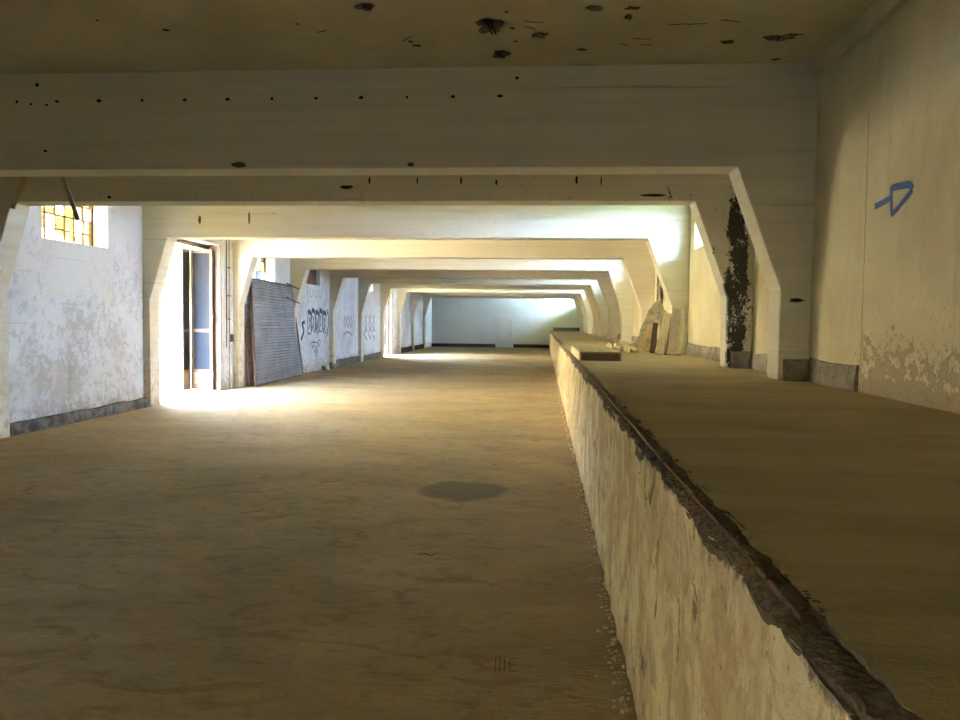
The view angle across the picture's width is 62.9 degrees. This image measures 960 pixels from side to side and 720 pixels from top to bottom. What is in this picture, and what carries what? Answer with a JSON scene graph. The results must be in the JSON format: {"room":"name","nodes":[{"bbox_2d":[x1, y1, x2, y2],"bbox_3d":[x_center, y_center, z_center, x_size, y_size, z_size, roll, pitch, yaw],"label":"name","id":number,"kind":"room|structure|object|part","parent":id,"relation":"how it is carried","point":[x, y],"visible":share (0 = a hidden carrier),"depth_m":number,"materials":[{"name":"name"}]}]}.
{"room":"abandoned warehouse","nodes":[
{"label":"abandoned warehouse","id":0,"kind":"room"},
{"bbox_2d":[160,343,198,396],"bbox_3d":[2.388,0.329,29.954,180.000,0.420,180.000,1,3,5],"label":"ground","id":1,"kind":"structure","parent":0,"point":[172,386],"depth_m":18.90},
{"bbox_2d":[46,228,190,341],"bbox_3d":[-24.865,-5.281,39.418,9.000,9.280,116.000,1,3,5],"label":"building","id":2,"kind":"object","parent":1,"relation":"on","point":[49,232],"visible":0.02,"depth_m":49.37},
{"bbox_2d":[160,312,180,348],"bbox_3d":[-15.951,-1.444,38.382,3.646,1.966,3.733,1,3,5],"label":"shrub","id":3,"kind":"object","parent":1,"relation":"on","point":[172,317],"visible":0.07,"depth_m":38.24,"materials":[{"name":"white plant"}]},
{"bbox_2d":[160,243,197,378],"bbox_3d":[-8.006,-1.577,19.953,1.885,4.173,1.920,1,3,5],"label":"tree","id":4,"kind":"object","parent":1,"relation":"on","point":[168,292],"visible":0.23,"depth_m":19.90,"materials":[{"name":"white plant"}]},
{"bbox_2d":[169,245,196,357],"bbox_3d":[-12.120,-2.463,31.198,2.414,4.770,2.335,1,3,5],"label":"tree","id":5,"kind":"object","parent":1,"relation":"on","point":[176,322],"visible":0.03,"depth_m":31.15,"materials":[{"name":"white plant"}]},
{"bbox_2d":[7,206,431,422],"bbox_3d":[-5.312,-1.450,21.115,0.519,3.754,53.330,1,3,5],"label":"wall","id":6,"kind":"structure","parent":0,"point":[75,310],"depth_m":12.09,"materials":[{"name":"white paint"}]},
{"bbox_2d":[42,206,92,245],"bbox_3d":[-6.109,-2.096,11.386,0.050,0.800,1.610,1,3,5],"label":"window","id":7,"kind":"structure","parent":6,"relation":"in","point":[63,227],"depth_m":11.63,"materials":[{"name":"glass"}]},
{"bbox_3d":[-6.127,-2.185,11.152,0.006,0.200,0.230,1,3,5],"label":"pane","id":8,"kind":"part","parent":7,"relation":"part of","materials":[{"name":"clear glass"}]},
{"bbox_3d":[-6.111,-1.996,11.391,0.006,0.200,0.230,1,3,5],"label":"pane","id":9,"kind":"part","parent":7,"relation":"part of","materials":[{"name":"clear glass"}]},
{"bbox_3d":[-6.113,-1.796,11.400,0.006,0.200,0.230,1,3,5],"label":"pane","id":10,"kind":"part","parent":7,"relation":"part of","materials":[{"name":"clear glass"}]},
{"bbox_3d":[-6.090,-2.207,11.610,0.006,0.200,0.230,1,3,5],"label":"pane","id":11,"kind":"part","parent":7,"relation":"part of","materials":[{"name":"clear glass"}]},
{"bbox_3d":[-6.092,-2.007,11.620,0.006,0.200,0.230,1,3,5],"label":"pane","id":12,"kind":"part","parent":7,"relation":"part of","materials":[{"name":"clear glass"}]},
{"bbox_3d":[-6.094,-1.807,11.630,0.006,0.200,0.230,1,3,5],"label":"pane","id":13,"kind":"part","parent":7,"relation":"part of","materials":[{"name":"clear glass"}]},
{"bbox_3d":[-6.072,-2.217,11.839,0.006,0.200,0.230,1,3,5],"label":"pane","id":14,"kind":"part","parent":7,"relation":"part of","materials":[{"name":"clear glass"}]},
{"bbox_3d":[-6.076,-1.818,11.858,0.006,0.200,0.230,1,3,5],"label":"pane","id":15,"kind":"part","parent":7,"relation":"part of","materials":[{"name":"clear glass"}]},
{"bbox_3d":[-6.055,-2.029,12.078,0.006,0.200,0.230,1,3,5],"label":"pane","id":16,"kind":"part","parent":7,"relation":"part of","materials":[{"name":"clear glass"}]},
{"bbox_3d":[-6.057,-1.829,12.088,0.006,0.200,0.230,1,3,5],"label":"pane","id":17,"kind":"part","parent":7,"relation":"part of","materials":[{"name":"clear glass"}]},
{"bbox_3d":[-6.109,-2.096,11.386,0.050,0.800,1.610,1,3,5],"label":"frame","id":18,"kind":"part","parent":7,"relation":"part of","materials":[{"name":"metal"}]},
{"bbox_2d":[10,398,148,436],"bbox_3d":[-5.813,0.798,11.579,0.106,0.167,3.529,1,3,5],"label":"baseboard","id":19,"kind":"structure","parent":6,"relation":"attached to","point":[31,425],"depth_m":11.22,"materials":[{"name":"grey concrete"}]},
{"bbox_2d":[46,206,180,254],"bbox_3d":[-7.212,-2.253,15.389,2.420,0.935,5.100,1,3,5],"label":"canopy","id":20,"kind":"object","parent":6,"relation":"attached to","point":[59,209],"visible":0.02,"depth_m":13.55,"materials":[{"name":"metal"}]},
{"bbox_2d":[160,239,221,402],"bbox_3d":[-5.888,-0.809,15.175,0.664,3.070,2.750,1,3,5],"label":"door","id":21,"kind":"structure","parent":6,"relation":"in","point":[200,269],"depth_m":16.41,"materials":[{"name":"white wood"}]},
{"bbox_3d":[-6.095,0.383,16.268,0.020,0.240,0.290,1,3,1],"label":"kick panel","id":22,"kind":"part","parent":21,"relation":"part of","materials":[{"name":"brown wood"}]},
{"bbox_3d":[-6.080,-1.010,16.201,0.016,2.430,0.290,1,3,1],"label":"panel","id":23,"kind":"part","parent":21,"relation":"part of","materials":[{"name":"glass"}]},
{"bbox_3d":[-5.739,-0.817,15.163,0.356,3.050,2.750,1,3,5],"label":"frame","id":24,"kind":"part","parent":21,"relation":"part of","materials":[{"name":"white wood"}]},
{"bbox_3d":[-5.824,-1.018,16.415,0.350,2.430,0.016,1,3,3],"label":"panel","id":25,"kind":"part","parent":21,"relation":"part of","materials":[{"name":"glass"}]},
{"bbox_3d":[-5.839,0.376,16.482,0.350,0.240,0.020,1,3,3],"label":"kick panel","id":26,"kind":"part","parent":21,"relation":"part of","materials":[{"name":"white wood"}]},
{"bbox_2d":[226,240,233,388],"bbox_3d":[-5.384,-1.220,16.863,0.060,3.700,0.290,1,3,5],"label":"cable conduit","id":27,"kind":"object","parent":6,"relation":"attached to","point":[231,336],"visible":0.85,"depth_m":16.83,"materials":[{"name":"metal"}]},
{"bbox_2d":[253,258,265,279],"bbox_3d":[-5.506,-2.295,18.901,0.050,0.750,1.770,1,3,5],"label":"window","id":28,"kind":"structure","parent":6,"relation":"in","point":[261,265],"depth_m":19.48,"materials":[{"name":"glass"}]},
{"bbox_3d":[-5.506,-2.295,18.901,0.050,0.750,1.770,1,3,5],"label":"frame","id":29,"kind":"part","parent":28,"relation":"part of","materials":[{"name":"metal"}]},
{"bbox_2d":[306,270,315,284],"bbox_3d":[-5.025,-2.540,23.059,0.030,0.650,1.342,1,3,5],"label":"window","id":30,"kind":"structure","parent":6,"relation":"in","point":[311,279],"depth_m":23.34,"materials":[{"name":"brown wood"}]},
{"bbox_2d":[336,356,359,366],"bbox_3d":[-4.578,0.035,27.026,0.085,0.237,3.529,1,3,5],"label":"baseboard","id":31,"kind":"structure","parent":6,"relation":"attached to","point":[354,359],"depth_m":27.06,"materials":[{"name":"grey concrete"}]},
{"bbox_2d":[364,352,381,360],"bbox_3d":[-4.266,-0.146,30.889,0.088,0.235,3.529,1,3,5],"label":"baseboard","id":32,"kind":"structure","parent":6,"relation":"attached to","point":[371,356],"depth_m":30.99,"materials":[{"name":"grey concrete"}]},
{"bbox_2d":[385,292,391,355],"bbox_3d":[-4.366,-1.700,34.068,0.664,3.070,2.100,1,3,5],"label":"door","id":33,"kind":"structure","parent":6,"relation":"in","point":[388,314],"depth_m":35.03,"materials":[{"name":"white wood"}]},
{"bbox_3d":[-4.328,-1.893,34.984,0.350,2.430,0.016,1,3,3],"label":"panel","id":34,"kind":"part","parent":33,"relation":"part of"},
{"bbox_2d":[401,346,412,352],"bbox_3d":[-3.645,-0.520,38.613,0.084,0.253,3.529,1,3,5],"label":"baseboard","id":35,"kind":"structure","parent":6,"relation":"attached to","point":[409,348],"depth_m":38.62,"materials":[{"name":"grey concrete"}]},
{"bbox_2d":[415,344,423,349],"bbox_3d":[-3.333,-0.700,42.475,0.086,0.249,3.529,1,3,5],"label":"baseboard","id":36,"kind":"structure","parent":6,"relation":"attached to","point":[421,346],"depth_m":42.58,"materials":[{"name":"grey concrete"}]},
{"bbox_2d":[0,346,636,719],"bbox_3d":[-0.481,0.620,20.823,10.257,0.252,53.930,1,3,5],"label":"floor","id":37,"kind":"structure","parent":0,"point":[401,536],"depth_m":4.99,"materials":[{"name":"concrete"}]},
{"bbox_2d":[244,292,253,386],"bbox_3d":[-5.128,-0.688,19.192,0.172,2.417,3.376,1,3,4],"label":"metal sheet","id":38,"kind":"object","parent":37,"relation":"on","point":[248,338],"visible":0.27,"depth_m":17.64,"materials":[{"name":"metal"}]},
{"bbox_3d":[-5.236,-0.610,17.538,0.172,2.383,0.044,1,3,14],"label":"edge rail","id":39,"kind":"part","parent":38,"relation":"part of","materials":[{"name":"metal"}]},
{"bbox_2d":[249,278,303,386],"bbox_3d":[-5.029,-0.723,19.512,0.226,2.458,3.916,1,3,3],"label":"metal sheet","id":40,"kind":"object","parent":37,"relation":"on","point":[276,352],"visible":0.98,"depth_m":19.11,"materials":[{"name":"metal"}]},
{"bbox_3d":[-5.115,-0.634,17.642,0.267,2.425,0.059,3,4,44],"label":"edge rail","id":41,"kind":"part","parent":40,"relation":"part of","materials":[{"name":"metal"}]},
{"bbox_3d":[-5.105,-1.903,19.259,0.052,0.078,3.212,1,3,3],"label":"edge rail","id":42,"kind":"part","parent":40,"relation":"part of","materials":[{"name":"metal"}]},
{"bbox_3d":[-4.958,0.487,19.566,0.052,0.038,3.882,1,3,3],"label":"edge rail","id":43,"kind":"part","parent":40,"relation":"part of","materials":[{"name":"metal"}]},
{"bbox_3d":[-4.948,-0.782,21.182,0.058,2.391,0.609,2,3,21],"label":"edge rail","id":44,"kind":"part","parent":40,"relation":"part of","materials":[{"name":"metal"}]},
{"bbox_2d":[0,174,753,438],"bbox_3d":[-1.482,-0.836,9.203,9.070,3.754,0.353,1,3,5],"label":"beam","id":45,"kind":"structure","parent":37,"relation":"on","point":[712,200],"depth_m":8.94,"materials":[{"name":"beige concrete"}]},
{"bbox_2d":[10,177,27,209],"bbox_3d":[-5.383,-2.039,9.217,0.249,0.550,0.077,0,3,-7],"label":"wooden lath","id":46,"kind":"object","parent":45,"relation":"attached to","point":[21,185],"visible":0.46,"depth_m":9.19,"materials":[{"name":"brown wood"}]},
{"bbox_2d":[61,177,79,220],"bbox_3d":[-4.803,-1.965,9.174,0.307,0.678,0.076,1,3,13],"label":"wooden lath","id":47,"kind":"object","parent":45,"relation":"attached to","point":[64,181],"visible":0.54,"depth_m":9.14,"materials":[{"name":"wood"}]},
{"bbox_2d":[340,185,352,188],"bbox_3d":[-1.528,-1.978,8.977,0.156,0.042,0.003,1,3,5],"label":"hole","id":48,"kind":"object","parent":45,"relation":"attached to","point":[341,186],"depth_m":8.98,"materials":[{"name":"black"}]},
{"bbox_2d":[640,194,664,196],"bbox_3d":[1.921,-1.829,8.706,0.298,0.031,0.003,1,3,5],"label":"hole","id":49,"kind":"object","parent":45,"relation":"attached to","point":[641,195],"depth_m":8.71,"materials":[{"name":"black"}]},
{"bbox_2d":[0,62,817,380],"bbox_3d":[-1.635,-0.746,7.301,9.070,3.754,0.353,1,3,5],"label":"beam","id":50,"kind":"structure","parent":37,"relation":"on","point":[755,124],"depth_m":6.95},
{"bbox_2d":[231,162,245,167],"bbox_3d":[-2.192,-1.773,7.122,0.144,0.053,0.003,1,3,5],"label":"hole","id":51,"kind":"object","parent":50,"relation":"attached to","point":[233,164],"depth_m":7.12,"materials":[{"name":"concrete"}]},
{"bbox_2d":[789,298,804,301],"bbox_3d":[2.741,-0.517,6.784,0.136,0.032,0.003,1,3,5],"label":"hole","id":52,"kind":"object","parent":50,"relation":"attached to","point":[790,299],"depth_m":6.78,"materials":[{"name":"black"}]},
{"bbox_2d":[142,205,690,406],"bbox_3d":[-1.171,-1.018,13.065,9.070,3.754,0.353,1,3,5],"label":"beam","id":53,"kind":"structure","parent":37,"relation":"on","point":[665,229],"depth_m":12.83,"materials":[{"name":"white concrete"}]},
{"bbox_2d":[233,240,654,387],"bbox_3d":[-0.859,-1.200,16.929,9.070,3.754,0.350,1,3,5],"label":"beam","id":54,"kind":"structure","parent":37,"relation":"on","point":[635,256],"depth_m":16.73,"materials":[{"name":"white concrete"}]},
{"bbox_2d":[286,258,632,341],"bbox_3d":[-0.576,-1.366,20.441,9.070,3.754,1.054,1,3,5],"label":"beam","id":55,"kind":"structure","parent":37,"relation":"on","point":[300,268],"depth_m":20.54,"materials":[{"name":"concrete"}]},
{"bbox_2d":[329,270,618,367],"bbox_3d":[-0.237,-1.564,24.653,9.070,3.754,0.350,1,3,5],"label":"beam","id":56,"kind":"structure","parent":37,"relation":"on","point":[337,277],"depth_m":24.45,"materials":[{"name":"beige concrete"}]},
{"bbox_2d":[358,278,607,361],"bbox_3d":[0.075,-1.746,28.515,9.070,3.754,0.350,1,3,5],"label":"beam","id":57,"kind":"structure","parent":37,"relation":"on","point":[364,284],"depth_m":28.34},
{"bbox_2d":[380,284,599,356],"bbox_3d":[0.386,-1.929,32.378,9.070,3.754,0.350,1,3,5],"label":"beam","id":58,"kind":"structure","parent":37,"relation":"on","point":[385,289],"depth_m":32.24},
{"bbox_2d":[397,289,592,353],"bbox_3d":[0.697,-2.111,36.240,9.070,3.754,0.350,1,3,5],"label":"beam","id":59,"kind":"structure","parent":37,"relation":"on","point":[402,293],"depth_m":36.09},
{"bbox_2d":[411,292,587,350],"bbox_3d":[1.008,-2.293,40.102,9.070,3.754,0.350,1,3,5],"label":"beam","id":60,"kind":"structure","parent":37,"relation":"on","point":[416,296],"depth_m":39.96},
{"bbox_2d":[423,295,583,347],"bbox_3d":[1.319,-2.475,43.964,9.070,3.754,0.350,1,3,5],"label":"beam","id":61,"kind":"structure","parent":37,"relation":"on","point":[426,298],"depth_m":43.86,"materials":[{"name":"white concrete"}]},
{"bbox_2d":[553,373,637,719],"bbox_3d":[1.312,0.906,12.579,0.157,0.036,21.998,1,3,5],"label":"rubble","id":62,"kind":"object","parent":37,"relation":"on","point":[622,711],"visible":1,"depth_m":4.14,"materials":[{"name":"paint"}]},
{"bbox_2d":[549,331,959,719],"bbox_3d":[2.994,0.035,20.515,1.963,1.027,53.330,1,3,5],"label":"platform","id":63,"kind":"object","parent":37,"relation":"on","point":[768,549],"visible":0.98,"depth_m":2.21,"materials":[{"name":"concrete"}]},
{"bbox_2d":[571,345,620,360],"bbox_3d":[1.657,-0.113,11.486,0.530,0.120,2.850,1,3,5],"label":"lid","id":64,"kind":"object","parent":63,"relation":"on","point":[581,352],"visible":1,"depth_m":10.09,"materials":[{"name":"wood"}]},
{"bbox_2d":[597,311,599,336],"bbox_3d":[4.231,-1.286,27.926,0.059,0.930,0.272,2,3,18],"label":"wooden pole","id":65,"kind":"object","parent":63,"relation":"on","point":[599,311],"visible":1,"depth_m":27.91,"materials":[{"name":"brown wood"}]},
{"bbox_2d":[607,309,609,338],"bbox_3d":[3.949,-1.103,24.041,0.059,0.930,0.272,2,3,18],"label":"wooden pole","id":66,"kind":"object","parent":63,"relation":"on","point":[609,309],"visible":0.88,"depth_m":24.02,"materials":[{"name":"brown wood"}]},
{"bbox_2d":[614,346,620,351],"bbox_3d":[2.338,-0.185,13.303,0.118,0.100,0.420,1,3,5],"label":"fragment","id":67,"kind":"object","parent":63,"relation":"on","point":[618,348],"visible":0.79,"depth_m":13.21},
{"bbox_2d":[592,334,655,349],"bbox_3d":[3.891,-0.605,23.012,0.483,0.138,17.272,1,3,5],"label":"rubble","id":68,"kind":"object","parent":63,"relation":"on","point":[594,335],"visible":0.44,"depth_m":22.24,"materials":[{"name":"paint"}]},
{"bbox_2d":[622,343,630,352],"bbox_3d":[2.473,-0.209,13.248,0.137,0.156,0.548,1,3,5],"label":"fragment","id":69,"kind":"object","parent":63,"relation":"on","point":[625,346],"visible":1,"depth_m":13.16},
{"bbox_2d":[630,346,637,352],"bbox_3d":[2.593,-0.179,13.251,0.101,0.099,0.435,1,3,5],"label":"fragment","id":70,"kind":"object","parent":63,"relation":"on","point":[633,349],"visible":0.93,"depth_m":13.15,"materials":[{"name":"beige stone"}]},
{"bbox_2d":[637,326,651,351],"bbox_3d":[2.836,-0.362,13.579,0.068,0.460,0.452,3,4,41],"label":"wooden board","id":71,"kind":"object","parent":63,"relation":"on","point":[648,329],"visible":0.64,"depth_m":13.57,"materials":[{"name":"brown wood"}]},
{"bbox_2d":[634,311,666,347],"bbox_3d":[3.168,-0.576,14.682,0.752,0.846,0.085,-1,3,-24],"label":"wooden board","id":72,"kind":"object","parent":63,"relation":"on","point":[637,341],"visible":0.08,"depth_m":14.59,"materials":[{"name":"beige wood"}]},
{"bbox_2d":[639,300,664,350],"bbox_3d":[3.022,-0.618,13.872,0.503,0.918,0.213,-1,3,-35],"label":"sheet","id":73,"kind":"object","parent":63,"relation":"on","point":[655,313],"visible":0.79,"depth_m":13.87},
{"bbox_2d":[649,322,657,352],"bbox_3d":[2.911,-0.374,13.131,0.088,0.512,0.398,2,3,20],"label":"wooden board","id":74,"kind":"object","parent":63,"relation":"on","point":[655,325],"visible":1,"depth_m":13.11,"materials":[{"name":"brown wood"}]},
{"bbox_2d":[655,275,658,348],"bbox_3d":[3.487,-1.095,15.436,0.070,1.765,0.601,1,3,10],"label":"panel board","id":75,"kind":"object","parent":63,"relation":"on","point":[657,290],"visible":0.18,"depth_m":15.26,"materials":[{"name":"brown wood"}]},
{"bbox_2d":[655,312,671,354],"bbox_3d":[2.897,-0.419,12.392,0.114,0.683,0.450,2,3,34],"label":"wooden board","id":76,"kind":"object","parent":63,"relation":"on","point":[667,316],"visible":0.9,"depth_m":12.37,"materials":[{"name":"brown wood"}]},
{"bbox_2d":[664,316,671,354],"bbox_3d":[2.983,-0.387,12.373,0.054,0.606,0.416,2,3,28],"label":"wooden board","id":77,"kind":"object","parent":63,"relation":"on","point":[667,340],"visible":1,"depth_m":12.30,"materials":[{"name":"wood"}]},
{"bbox_2d":[667,309,680,354],"bbox_3d":[3.057,-0.445,12.342,0.130,0.734,0.456,2,3,22],"label":"wooden board","id":78,"kind":"object","parent":63,"relation":"on","point":[675,319],"visible":1,"depth_m":12.33,"materials":[{"name":"beige wood"}]},
{"bbox_2d":[677,306,685,355],"bbox_3d":[3.143,-0.459,12.229,0.055,0.778,0.571,2,3,23],"label":"wooden board","id":79,"kind":"object","parent":63,"relation":"on","point":[684,307],"visible":0.94,"depth_m":12.19,"materials":[{"name":"brown wood"}]},
{"bbox_2d":[0,0,875,73],"bbox_3d":[-0.206,-3.382,20.612,11.920,0.294,53.930,1,3,5],"label":"ceiling","id":80,"kind":"structure","parent":0,"point":[37,36],"depth_m":6.12,"materials":[{"name":"concrete"}]},
{"bbox_2d":[432,298,579,344],"bbox_3d":[1.599,-2.639,47.433,10.070,3.754,0.300,1,3,5],"label":"wall","id":81,"kind":"structure","parent":0,"point":[454,320],"depth_m":47.32,"materials":[{"name":"paint"}]},
{"bbox_2d":[431,343,494,346],"bbox_3d":[-1.013,-0.897,47.549,3.897,0.207,0.052,1,3,5],"label":"baseboard","id":82,"kind":"structure","parent":81,"relation":"attached to","point":[432,344],"depth_m":47.55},
{"bbox_2d":[495,319,512,347],"bbox_3d":[1.464,-1.625,47.285,1.060,1.740,0.112,1,3,5],"label":"door","id":83,"kind":"structure","parent":81,"relation":"in","point":[504,327],"depth_m":47.30,"materials":[{"name":"metal"}]},
{"bbox_2d":[513,344,548,347],"bbox_3d":[3.083,-0.836,47.222,2.160,0.207,0.052,1,3,5],"label":"baseboard","id":84,"kind":"structure","parent":81,"relation":"attached to","point":[514,345],"depth_m":47.21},
{"bbox_2d":[553,327,579,330],"bbox_3d":[5.243,-1.833,47.001,1.713,0.226,0.052,1,3,5],"label":"baseboard","id":85,"kind":"structure","parent":81,"relation":"attached to","point":[554,328],"depth_m":47.00,"materials":[{"name":"grey concrete"}]},
{"bbox_2d":[618,0,959,413],"bbox_3d":[4.215,-1.309,20.354,0.504,3.754,53.330,1,3,5],"label":"wall","id":86,"kind":"structure","parent":0,"point":[885,302],"depth_m":5.30,"materials":[{"name":"beige paint"}]},
{"bbox_2d":[686,343,719,361],"bbox_3d":[3.168,-0.100,10.812,0.035,0.191,3.529,1,3,5],"label":"baseboard","id":87,"kind":"structure","parent":86,"relation":"attached to","point":[710,353],"depth_m":11.16,"materials":[{"name":"grey concrete"}]},
{"bbox_2d":[730,351,749,368],"bbox_3d":[2.890,-0.001,8.701,0.210,0.191,0.030,1,3,5],"label":"baseboard","id":88,"kind":"structure","parent":86,"relation":"attached to","point":[739,359],"depth_m":8.69,"materials":[{"name":"grey concrete"}]},
{"bbox_2d":[749,353,766,372],"bbox_3d":[2.934,0.039,7.931,0.038,0.185,1.560,1,3,5],"label":"baseboard","id":89,"kind":"structure","parent":86,"relation":"attached to","point":[758,362],"depth_m":8.31,"materials":[{"name":"grey concrete"}]},
{"bbox_2d":[782,359,808,381],"bbox_3d":[2.737,0.088,6.799,0.210,0.191,0.031,1,3,5],"label":"baseboard","id":90,"kind":"structure","parent":86,"relation":"attached to","point":[793,370],"depth_m":6.79,"materials":[{"name":"concrete"}]},
{"bbox_2d":[808,357,858,391],"bbox_3d":[2.804,0.105,6.282,0.033,0.209,1.050,1,3,5],"label":"baseboard","id":91,"kind":"structure","parent":86,"relation":"attached to","point":[841,376],"depth_m":6.17,"materials":[{"name":"grey concrete"}]},
{"bbox_2d":[813,0,907,79],"bbox_3d":[2.345,-2.164,0.211,0.050,0.154,13.000,1,3,5],"label":"trim","id":92,"kind":"structure","parent":86,"relation":"attached to","point":[879,11],"depth_m":5.80,"materials":[{"name":"concrete"}]}
]}

